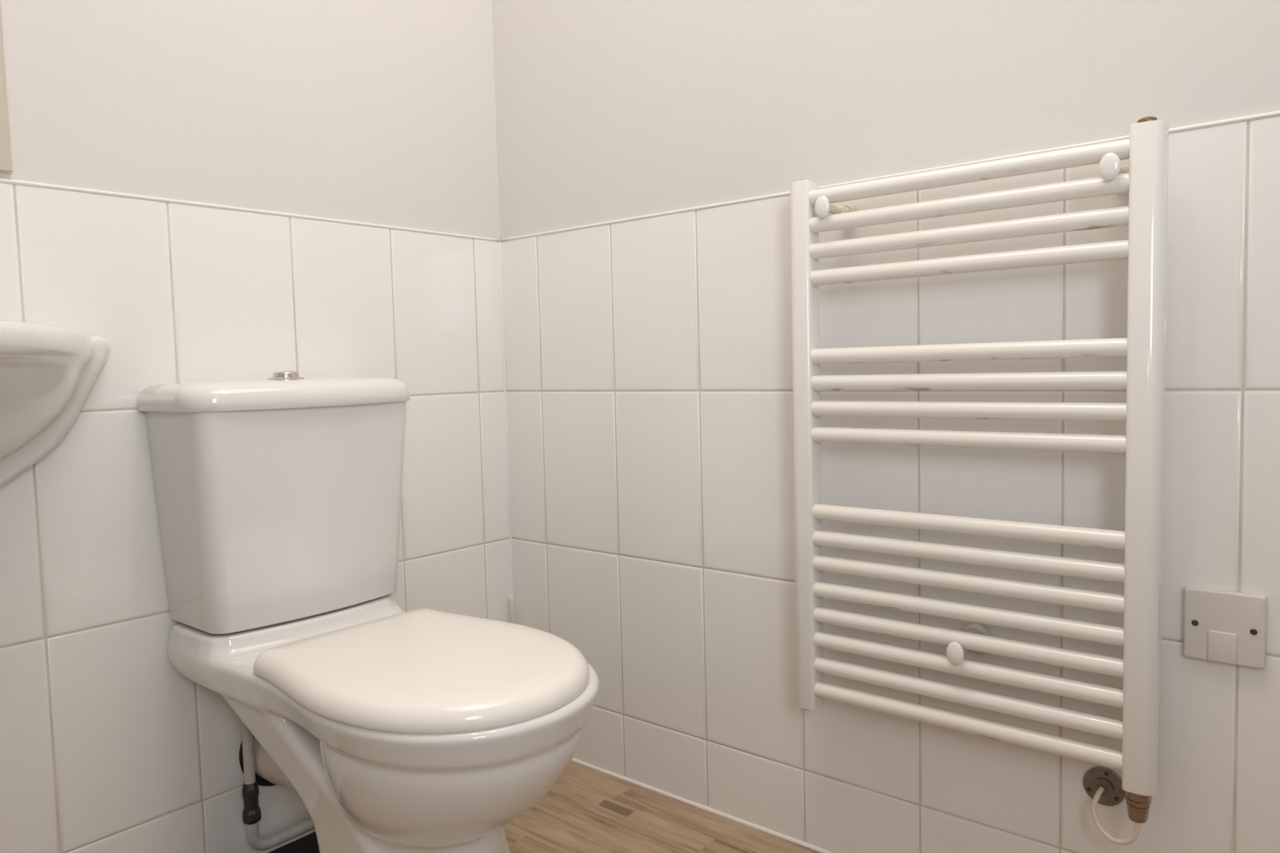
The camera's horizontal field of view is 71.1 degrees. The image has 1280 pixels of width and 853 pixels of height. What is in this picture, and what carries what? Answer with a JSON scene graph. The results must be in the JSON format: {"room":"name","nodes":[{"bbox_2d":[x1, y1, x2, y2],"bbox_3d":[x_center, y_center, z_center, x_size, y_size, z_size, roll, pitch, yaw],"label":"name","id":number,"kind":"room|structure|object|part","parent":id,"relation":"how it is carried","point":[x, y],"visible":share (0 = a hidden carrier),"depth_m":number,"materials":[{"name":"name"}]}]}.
{"room":"bathroom","nodes":[
{"label":"bathroom","id":0,"kind":"room"},
{"bbox_2d":[0,0,511,852],"bbox_3d":[-0.872,-0.559,1.281,0.120,2.600,1.880,2,5,40],"label":"wall","id":1,"kind":"structure","parent":0,"point":[377,112],"depth_m":1.42,"materials":[{"name":"white tile"}]},
{"bbox_2d":[0,0,13,173],"bbox_3d":[-1.004,-0.658,1.023,0.009,0.660,0.449,2,5,40],"label":"wall mirror","id":2,"kind":"object","parent":1,"relation":"attached to","point":[6,151],"visible":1,"depth_m":1.20,"materials":[{"name":"clear glass"}]},
{"bbox_2d":[0,320,109,486],"bbox_3d":[-0.804,0.027,0.977,0.396,0.276,0.558,2,5,40],"label":"basin","id":3,"kind":"object","parent":1,"relation":"attached to","point":[47,372],"visible":1,"depth_m":1.09,"materials":[{"name":"white ceramic"}]},
{"bbox_2d":[0,177,499,241],"bbox_3d":[-0.821,-0.337,1.258,0.006,0.006,1.640,2,5,40],"label":"trim","id":4,"kind":"structure","parent":1,"relation":"attached to","point":[2,180],"depth_m":1.43,"materials":[{"name":"white plastic"}]},
{"bbox_2d":[240,720,315,850],"bbox_3d":[-0.553,0.535,1.563,0.030,0.322,0.295,2,5,40],"label":"pipe","id":5,"kind":"object","parent":1,"relation":"attached to","point":[251,813],"visible":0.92,"depth_m":1.46,"materials":[{"name":"white metal"}]},
{"bbox_2d":[259,829,315,852],"bbox_3d":[-0.795,0.739,1.330,0.008,0.008,1.640,2,5,40],"label":"trim","id":6,"kind":"structure","parent":1,"relation":"attached to","point":[313,830],"depth_m":1.55,"materials":[{"name":"white plastic"}]},
{"bbox_2d":[498,240,513,595],"bbox_3d":[-0.281,0.147,1.921,0.006,1.078,0.006,2,5,40],"label":"trim","id":7,"kind":"structure","parent":1,"relation":"attached to","point":[500,242],"depth_m":1.91,"materials":[{"name":"white plastic"}]},
{"bbox_2d":[268,761,819,852],"bbox_3d":[0.050,0.816,0.627,2.440,0.100,1.880,2,5,40],"label":"floor","id":8,"kind":"structure","parent":0,"point":[588,810],"depth_m":1.57,"materials":[{"name":"brown wood"}]},
{"bbox_2d":[137,371,599,852],"bbox_3d":[-0.358,0.325,1.292,0.696,0.817,0.381,2,5,40],"label":"toilet","id":9,"kind":"object","parent":8,"relation":"on","point":[278,497],"visible":1,"depth_m":1.27,"materials":[{"name":"white ceramic"}]},
{"bbox_3d":[-0.554,-0.054,1.423,0.205,0.043,0.381,2,5,40],"label":"cistern lid","id":10,"kind":"part","parent":9,"relation":"part of","materials":[{"name":"white ceramic"}]},
{"bbox_3d":[-0.277,0.318,1.210,0.454,0.035,0.353,2,5,40],"label":"seat lid","id":11,"kind":"part","parent":9,"relation":"part of","materials":[{"name":"white plastic"}]},
{"bbox_2d":[508,595,515,623],"bbox_3d":[-0.264,0.519,1.873,0.090,0.340,0.090,2,5,40],"label":"toilet brush","id":12,"kind":"object","parent":8,"relation":"on","point":[511,599],"visible":0.12,"depth_m":1.86,"materials":[{"name":"plastic"}]},
{"bbox_2d":[492,0,1279,852],"bbox_3d":[0.627,-0.588,1.172,2.323,2.600,0.120,2,5,40],"label":"wall","id":13,"kind":"structure","parent":0,"point":[649,361],"depth_m":1.39,"materials":[{"name":"white tile"}]},
{"bbox_2d":[570,757,832,852],"bbox_3d":[0.576,0.711,1.251,2.200,0.010,0.010,2,5,40],"label":"trim","id":14,"kind":"structure","parent":13,"relation":"attached to","point":[793,840],"depth_m":1.62,"materials":[{"name":"white plastic"}]},
{"bbox_2d":[499,111,1279,241],"bbox_3d":[0.550,-0.365,1.180,2.200,0.006,0.006,2,5,40],"label":"trim","id":15,"kind":"structure","parent":13,"relation":"attached to","point":[1275,113],"depth_m":1.31,"materials":[{"name":"white plastic"}]},
{"bbox_2d":[790,116,1168,822],"bbox_3d":[0.444,0.056,1.243,0.498,0.854,0.088,2,5,40],"label":"towel radiator","id":16,"kind":"object","parent":13,"relation":"attached to","point":[1145,179],"visible":1,"depth_m":1.18,"materials":[{"name":"white metal"}]},
{"bbox_3d":[0.256,0.035,1.377,0.036,0.807,0.037,2,5,40],"label":"post","id":17,"kind":"part","parent":16,"relation":"part of","materials":[{"name":"white metal"}]},
{"bbox_3d":[0.265,-0.320,1.307,0.024,0.032,0.007,2,5,40],"label":"bracket knob","id":18,"kind":"part","parent":16,"relation":"part of","materials":[{"name":"white plastic"}]},
{"bbox_3d":[0.293,-0.323,1.341,0.027,0.027,0.082,2,5,40],"label":"bracket stem","id":19,"kind":"part","parent":16,"relation":"part of","materials":[{"name":"plastic"}]},
{"bbox_3d":[0.430,0.310,1.224,0.024,0.032,0.007,2,5,40],"label":"bracket knob","id":20,"kind":"part","parent":16,"relation":"part of","materials":[{"name":"white plastic"}]},
{"bbox_3d":[0.439,0.411,1.251,0.440,0.023,0.023,2,5,40],"label":"rail","id":21,"kind":"part","parent":16,"relation":"part of","materials":[{"name":"white metal"}]},
{"bbox_3d":[0.438,0.372,1.248,0.440,0.023,0.023,2,5,40],"label":"rail","id":22,"kind":"part","parent":16,"relation":"part of","materials":[{"name":"white metal"}]},
{"bbox_3d":[0.437,0.332,1.245,0.440,0.023,0.023,2,5,40],"label":"rail","id":23,"kind":"part","parent":16,"relation":"part of","materials":[{"name":"white metal"}]},
{"bbox_3d":[0.436,0.294,1.243,0.440,0.023,0.023,2,5,40],"label":"rail","id":24,"kind":"part","parent":16,"relation":"part of","materials":[{"name":"white metal"}]},
{"bbox_3d":[0.434,0.214,1.237,0.440,0.023,0.023,2,5,40],"label":"rail","id":25,"kind":"part","parent":16,"relation":"part of","materials":[{"name":"white metal"}]},
{"bbox_3d":[0.435,0.255,1.240,0.440,0.023,0.023,2,5,40],"label":"rail","id":26,"kind":"part","parent":16,"relation":"part of","materials":[{"name":"white metal"}]},
{"bbox_3d":[0.433,0.175,1.235,0.440,0.023,0.023,2,5,40],"label":"rail","id":27,"kind":"part","parent":16,"relation":"part of","materials":[{"name":"white metal"}]},
{"bbox_3d":[0.432,0.135,1.232,0.440,0.023,0.023,2,5,40],"label":"rail","id":28,"kind":"part","parent":16,"relation":"part of","materials":[{"name":"white metal"}]},
{"bbox_3d":[0.429,0.017,1.224,0.440,0.023,0.023,2,5,40],"label":"rail","id":29,"kind":"part","parent":16,"relation":"part of","materials":[{"name":"white metal"}]},
{"bbox_3d":[0.428,-0.022,1.222,0.440,0.023,0.023,2,5,40],"label":"rail","id":30,"kind":"part","parent":16,"relation":"part of","materials":[{"name":"white metal"}]},
{"bbox_3d":[0.427,-0.061,1.219,0.440,0.023,0.023,2,5,40],"label":"rail","id":31,"kind":"part","parent":16,"relation":"part of","materials":[{"name":"white metal"}]},
{"bbox_3d":[0.426,-0.101,1.216,0.440,0.023,0.023,2,5,40],"label":"rail","id":32,"kind":"part","parent":16,"relation":"part of","materials":[{"name":"white metal"}]},
{"bbox_3d":[0.423,-0.217,1.209,0.440,0.023,0.023,2,5,40],"label":"rail","id":33,"kind":"part","parent":16,"relation":"part of","materials":[{"name":"white metal"}]},
{"bbox_3d":[0.421,-0.296,1.203,0.440,0.023,0.023,2,5,40],"label":"rail","id":34,"kind":"part","parent":16,"relation":"part of","materials":[{"name":"white metal"}]},
{"bbox_3d":[0.422,-0.257,1.206,0.440,0.023,0.023,2,5,40],"label":"rail","id":35,"kind":"part","parent":16,"relation":"part of","materials":[{"name":"white metal"}]},
{"bbox_3d":[0.420,-0.336,1.201,0.440,0.023,0.023,2,5,40],"label":"rail","id":36,"kind":"part","parent":16,"relation":"part of","materials":[{"name":"white metal"}]},
{"bbox_3d":[0.458,0.307,1.257,0.043,0.043,0.082,2,5,40],"label":"bracket stem","id":37,"kind":"part","parent":16,"relation":"part of","materials":[{"name":"plastic"}]},
{"bbox_3d":[0.557,-0.309,1.063,0.024,0.032,0.007,2,5,40],"label":"bracket knob","id":38,"kind":"part","parent":16,"relation":"part of","materials":[{"name":"white plastic"}]},
{"bbox_2d":[1090,786,1140,844],"bbox_3d":[0.605,0.505,1.151,0.028,0.050,0.082,-2,4,-5],"label":"cable","id":39,"kind":"object","parent":16,"relation":"attached to","point":[1133,837],"visible":1,"depth_m":1.15,"materials":[{"name":"white plastic"}]},
{"bbox_3d":[0.585,-0.311,1.097,0.027,0.027,0.082,2,5,40],"label":"bracket stem","id":40,"kind":"part","parent":16,"relation":"part of","materials":[{"name":"plastic"}]},
{"bbox_3d":[0.609,0.046,1.081,0.036,0.807,0.037,2,5,40],"label":"post","id":41,"kind":"part","parent":16,"relation":"part of","materials":[{"name":"white metal"}]},
{"bbox_2d":[1083,766,1124,806],"bbox_3d":[0.616,0.479,1.190,0.052,0.052,0.009,2,5,40],"label":"outlet plate","id":42,"kind":"object","parent":13,"relation":"attached to","point":[1094,778],"visible":0.95,"depth_m":1.19,"materials":[{"name":"metal"}]},
{"bbox_2d":[1182,586,1266,669],"bbox_3d":[0.709,0.244,1.088,0.084,0.088,0.013,2,5,40],"label":"outlet plate","id":43,"kind":"object","parent":13,"relation":"attached to","point":[1221,626],"visible":1,"depth_m":1.08,"materials":[{"name":"white plastic"}]},
{"bbox_2d":[1207,630,1236,664],"bbox_3d":[0.707,0.268,1.087,0.030,0.038,0.004,2,5,40],"label":"hood","id":44,"kind":"object","parent":43,"relation":"attached to","point":[1221,644],"depth_m":1.09,"materials":[{"name":"white plastic"}]}
]}

